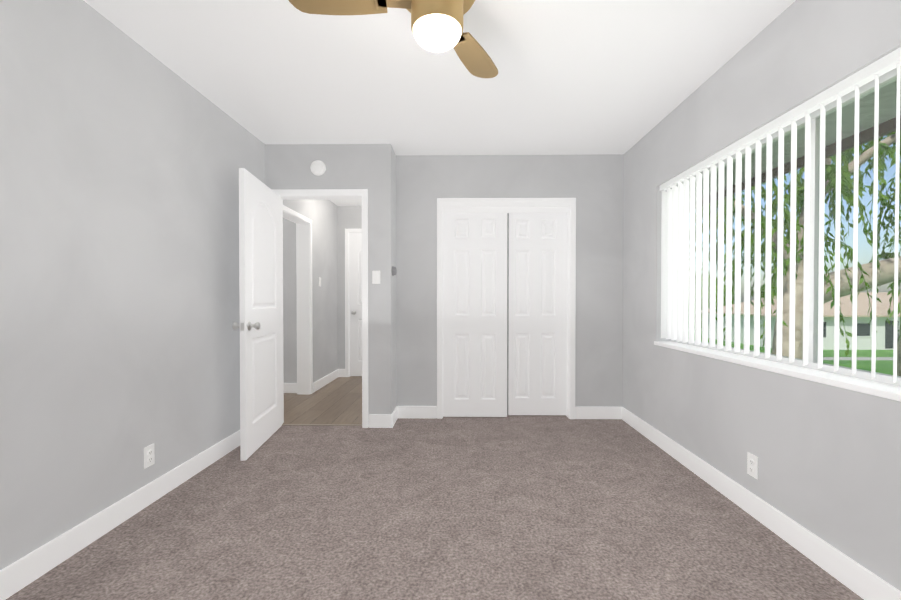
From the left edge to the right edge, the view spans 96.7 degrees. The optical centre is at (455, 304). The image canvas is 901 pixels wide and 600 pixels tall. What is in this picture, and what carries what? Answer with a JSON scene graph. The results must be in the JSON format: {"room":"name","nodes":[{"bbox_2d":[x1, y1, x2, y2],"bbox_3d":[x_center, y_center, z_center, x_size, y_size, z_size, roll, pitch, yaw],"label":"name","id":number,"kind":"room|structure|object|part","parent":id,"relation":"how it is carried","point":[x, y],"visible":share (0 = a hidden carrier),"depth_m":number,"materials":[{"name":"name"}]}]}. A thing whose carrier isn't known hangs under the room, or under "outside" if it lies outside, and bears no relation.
{"room":"empty bedroom","nodes":[
{"label":"empty bedroom","id":0,"kind":"room"},
{"bbox_2d":[0,0,264,569],"bbox_3d":[-1.769,-0.136,1.433,0.120,2.500,4.225,0,1,1],"label":"wall","id":1,"kind":"structure","parent":0,"point":[124,157],"depth_m":1.93,"materials":[{"name":"paint"}]},
{"bbox_2d":[0,430,239,599],"bbox_3d":[-1.701,1.054,1.506,0.014,0.118,4.105,0,1,1],"label":"baseboard","id":2,"kind":"structure","parent":1,"relation":"attached to","point":[19,574],"depth_m":1.90,"materials":[{"name":"white wood"}]},
{"bbox_2d":[144,443,154,468],"bbox_3d":[-1.694,0.838,2.216,0.010,0.115,0.070,0,1,1],"label":"electrical outlet","id":3,"kind":"object","parent":1,"relation":"attached to","point":[149,457],"visible":1,"depth_m":2.21,"materials":[{"name":"white plastic"}]},
{"bbox_2d":[283,218,296,382],"bbox_3d":[-2.932,-0.175,4.916,2.100,2.500,0.100,0,1,1],"label":"wall","id":4,"kind":"structure","parent":0,"point":[289,310],"depth_m":4.86,"materials":[{"name":"paint"}]},
{"bbox_2d":[284,383,296,392],"bbox_3d":[-2.940,1.016,4.873,2.084,0.118,0.014,0,1,1],"label":"baseboard","id":5,"kind":"structure","parent":4,"relation":"attached to","point":[288,387],"depth_m":4.85,"materials":[{"name":"white wood"}]},
{"bbox_2d":[283,199,337,382],"bbox_3d":[-1.813,-0.174,4.824,0.140,2.500,2.315,0,1,1],"label":"wall","id":6,"kind":"structure","parent":0,"point":[321,214],"depth_m":5.26,"materials":[{"name":"paint"}]},
{"bbox_2d":[313,369,343,392],"bbox_3d":[-1.715,1.010,5.373,0.040,0.118,1.000,0,1,1],"label":"baseboard","id":7,"kind":"structure","parent":6,"relation":"attached to","point":[337,373],"depth_m":5.37,"materials":[{"name":"white wood"}]},
{"bbox_2d":[283,376,361,423],"bbox_3d":[-2.348,1.136,4.853,3.470,0.119,2.460,0,1,1],"label":"floor","id":8,"kind":"structure","parent":0,"point":[338,400],"depth_m":4.33,"materials":[{"name":"brown wood"}]},
{"bbox_2d":[265,144,393,427],"bbox_3d":[-2.334,-0.161,3.613,3.530,2.500,0.120,0,1,1],"label":"wall","id":9,"kind":"structure","parent":0,"point":[369,167],"depth_m":3.53,"materials":[{"name":"paint"}]},
{"bbox_2d":[232,168,281,460],"bbox_3d":[-1.522,0.069,3.152,0.195,2.028,0.788,0,1,-6],"label":"entry door","id":10,"kind":"structure","parent":9,"relation":"in","point":[260,302],"depth_m":3.03,"materials":[{"name":"white wood"}]},
{"bbox_3d":[-1.487,0.153,2.827,0.183,0.066,0.110,0,1,1],"label":"entry door knob","id":11,"kind":"part","parent":10,"relation":"part of","materials":[{"name":"silver metal"}]},
{"bbox_2d":[310,160,325,175],"bbox_3d":[-1.210,-1.200,3.507,0.132,0.132,0.037,0,1,1],"label":"smoke detector","id":12,"kind":"object","parent":9,"relation":"attached to","point":[317,167],"visible":0.98,"depth_m":3.50,"materials":[{"name":"white plastic"}]},
{"bbox_2d":[372,271,379,283],"bbox_3d":[-0.700,-0.240,3.525,0.070,0.115,0.010,0,1,1],"label":"light switch","id":13,"kind":"object","parent":9,"relation":"attached to","point":[375,277],"visible":1,"depth_m":3.52,"materials":[{"name":"white plastic"}]},
{"bbox_2d":[376,414,387,424],"bbox_3d":[-0.681,1.017,4.762,0.014,0.118,2.195,0,1,1],"label":"baseboard","id":14,"kind":"structure","parent":9,"relation":"attached to","point":[380,418],"depth_m":3.53,"materials":[{"name":"white wood"}]},
{"bbox_2d":[337,206,361,368],"bbox_3d":[-2.363,-0.187,5.929,3.410,2.500,0.120,0,1,1],"label":"wall","id":15,"kind":"structure","parent":0,"point":[349,217],"depth_m":5.85,"materials":[{"name":"paint"}]},
{"bbox_2d":[349,233,361,375],"bbox_3d":[-1.178,0.004,5.874,0.758,2.095,0.035,0,1,1],"label":"hall door","id":16,"kind":"structure","parent":15,"relation":"in","point":[355,288],"depth_m":5.86,"materials":[{"name":"white wood"}]},
{"bbox_2d":[393,150,396,408],"bbox_3d":[-0.613,-0.174,4.807,0.120,2.500,2.315,0,1,1],"label":"wall","id":17,"kind":"structure","parent":0,"point":[394,259],"depth_m":3.71,"materials":[{"name":"paint"}]},
{"bbox_2d":[391,266,396,275],"bbox_3d":[-0.552,-0.300,3.592,0.035,0.086,0.086,0,1,1],"label":"thermostat","id":18,"kind":"object","parent":17,"relation":"attached to","point":[394,270],"visible":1,"depth_m":3.56,"materials":[{"name":"grey plastic"}]},
{"bbox_2d":[6,415,863,599],"bbox_3d":[-0.074,1.169,1.882,3.658,0.120,5.300,0,1,1],"label":"floor carpet","id":19,"kind":"object","parent":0,"point":[536,507],"visible":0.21,"depth_m":1.98,"materials":[{"name":"carpet"}]},
{"bbox_2d":[282,424,361,425],"bbox_3d":[-1.204,1.086,3.609,0.754,0.006,0.028,0,1,1],"label":"threshold","id":20,"kind":"object","parent":19,"relation":"on","point":[321,424],"visible":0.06,"depth_m":3.61,"materials":[{"name":"beige wood"}]},
{"bbox_2d":[83,0,795,205],"bbox_3d":[-1.174,-1.460,2.627,5.878,0.120,6.820,0,1,1],"label":"ceiling","id":21,"kind":"structure","parent":0,"point":[584,77],"depth_m":2.36,"materials":[{"name":"paint"}]},
{"bbox_2d":[289,0,497,77],"bbox_3d":[-0.176,-1.209,1.623,0.959,0.358,1.031,0,1,1],"label":"ceiling fan","id":22,"kind":"object","parent":21,"relation":"attached to","point":[436,25],"visible":1,"depth_m":1.58,"materials":[{"name":"brown wood"}]},
{"bbox_2d":[396,154,623,406],"bbox_3d":[0.508,-0.164,3.859,2.148,2.500,0.120,0,1,1],"label":"wall","id":23,"kind":"structure","parent":0,"point":[593,185],"depth_m":3.79,"materials":[{"name":"paint"}]},
{"bbox_2d":[392,406,436,420],"bbox_3d":[-0.375,1.028,3.818,0.384,0.118,0.014,0,1,1],"label":"baseboard","id":24,"kind":"structure","parent":23,"relation":"attached to","point":[421,412],"depth_m":3.81,"materials":[{"name":"white wood"}]},
{"bbox_2d":[443,213,506,416],"bbox_3d":[0.185,0.087,3.836,0.612,1.975,0.034,0,1,1],"label":"closet door","id":25,"kind":"structure","parent":23,"relation":"in","point":[474,314],"depth_m":3.82,"materials":[{"name":"white wood"}]},
{"bbox_2d":[507,213,508,414],"bbox_3d":[0.501,0.087,3.873,0.019,1.971,0.001,0,1,1],"label":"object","id":26,"kind":"structure","parent":23,"relation":"in","point":[507,301],"depth_m":3.87,"materials":[{"name":"grey"}]},
{"bbox_2d":[508,213,566,414],"bbox_3d":[0.769,0.087,3.888,0.612,1.975,0.034,0,1,1],"label":"closet door","id":27,"kind":"structure","parent":23,"relation":"in","point":[537,368],"depth_m":3.87,"materials":[{"name":"white wood"}]},
{"bbox_2d":[575,407,619,418],"bbox_3d":[1.343,1.028,3.794,0.419,0.118,0.014,0,1,1],"label":"baseboard","id":28,"kind":"structure","parent":23,"relation":"attached to","point":[580,412],"depth_m":3.79,"materials":[{"name":"white wood"}]},
{"bbox_2d":[623,0,900,590],"bbox_3d":[1.656,-0.142,1.944,0.200,2.500,5.100,0,1,1],"label":"wall","id":29,"kind":"structure","parent":0,"point":[829,464],"depth_m":1.97,"materials":[{"name":"paint"}]},
{"bbox_2d":[747,452,757,478],"bbox_3d":[1.553,0.845,2.099,0.010,0.115,0.070,0,1,1],"label":"electrical outlet","id":30,"kind":"object","parent":29,"relation":"attached to","point":[752,465],"visible":1,"depth_m":2.10,"materials":[{"name":"white plastic"}]},
{"bbox_2d":[620,407,900,599],"bbox_3d":[1.544,1.053,1.604,0.014,0.118,4.390,0,1,1],"label":"baseboard","id":31,"kind":"structure","parent":29,"relation":"attached to","point":[861,581],"depth_m":1.89,"materials":[{"name":"white wood"}]},
{"bbox_2d":[654,341,900,401],"bbox_3d":[1.613,0.318,1.909,0.135,0.026,2.500,0,1,1],"label":"window sill","id":32,"kind":"structure","parent":29,"relation":"attached to","point":[889,391],"depth_m":1.82,"materials":[{"name":"white wood"}]},
{"bbox_2d":[672,66,900,386],"bbox_3d":[1.701,-0.301,1.901,0.040,1.220,2.460,0,1,1],"label":"window","id":33,"kind":"structure","parent":29,"relation":"in","point":[869,87],"depth_m":1.89,"materials":[{"name":"glass"}]},
{"bbox_2d":[659,47,900,382],"bbox_3d":[1.590,-0.318,1.902,0.071,1.183,2.436,0,1,1],"label":"window blinds","id":34,"kind":"object","parent":33,"relation":"attached to","point":[680,287],"visible":1,"depth_m":2.10,"materials":[{"name":"white plastic"}]},
{"bbox_2d":[689,80,900,200],"bbox_3d":[2.073,-1.062,2.427,0.620,0.110,11.000,0,1,1],"label":"roof eave","id":35,"kind":"object","parent":29,"relation":"attached to","point":[869,99],"depth_m":2.25},
{"bbox_2d":[695,115,900,208],"bbox_3d":[2.383,-1.072,2.423,0.040,0.250,11.000,0,1,1],"label":"fascia","id":36,"kind":"object","parent":35,"relation":"attached to","point":[846,144],"depth_m":2.44,"materials":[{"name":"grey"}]},
{"label":"outside","id":37,"kind":"structure","parent":0,"visible":0},
{"bbox_2d":[688,328,892,374],"bbox_3d":[61.382,3.225,39.170,118.222,0.200,160.000,0,1,1],"label":"ground","id":38,"kind":"structure","parent":37,"point":[864,364],"depth_m":25.24,"materials":[{"name":"green plant"}]},
{"bbox_2d":[682,273,776,327],"bbox_3d":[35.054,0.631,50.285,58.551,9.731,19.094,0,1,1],"label":"tree","id":39,"kind":"object","parent":38,"relation":"on","point":[724,297],"depth_m":50.48,"materials":[{"name":"green plant"}]},
{"bbox_2d":[701,292,900,349],"bbox_3d":[34.906,1.100,33.007,24.000,4.190,10.000,0,1,1],"label":"house","id":40,"kind":"structure","parent":38,"relation":"on","point":[828,312],"depth_m":28.63,"materials":[{"name":"white paint"}]},
{"bbox_2d":[725,133,900,375],"bbox_3d":[9.275,-0.815,8.579,8.655,8.722,3.750,0,1,1],"label":"trunk","id":41,"kind":"object","parent":38,"relation":"on","point":[846,291],"depth_m":7.80,"materials":[{"name":"brown plant"}]},
{"bbox_2d":[823,357,892,359],"bbox_3d":[61.382,3.120,39.169,118.222,0.010,160.000,0,1,1],"label":"path","id":42,"kind":"structure","parent":38,"relation":"on","point":[850,358],"depth_m":24.31,"materials":[{"name":"grey concrete"}]},
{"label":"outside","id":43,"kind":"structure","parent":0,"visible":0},
{"bbox_2d":[695,129,900,355],"bbox_3d":[9.050,-2.296,8.906,11.575,7.250,6.339,0,1,1],"label":"tree","id":44,"kind":"object","parent":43,"point":[829,173],"depth_m":7.93,"materials":[{"name":"green plant"}]}
]}

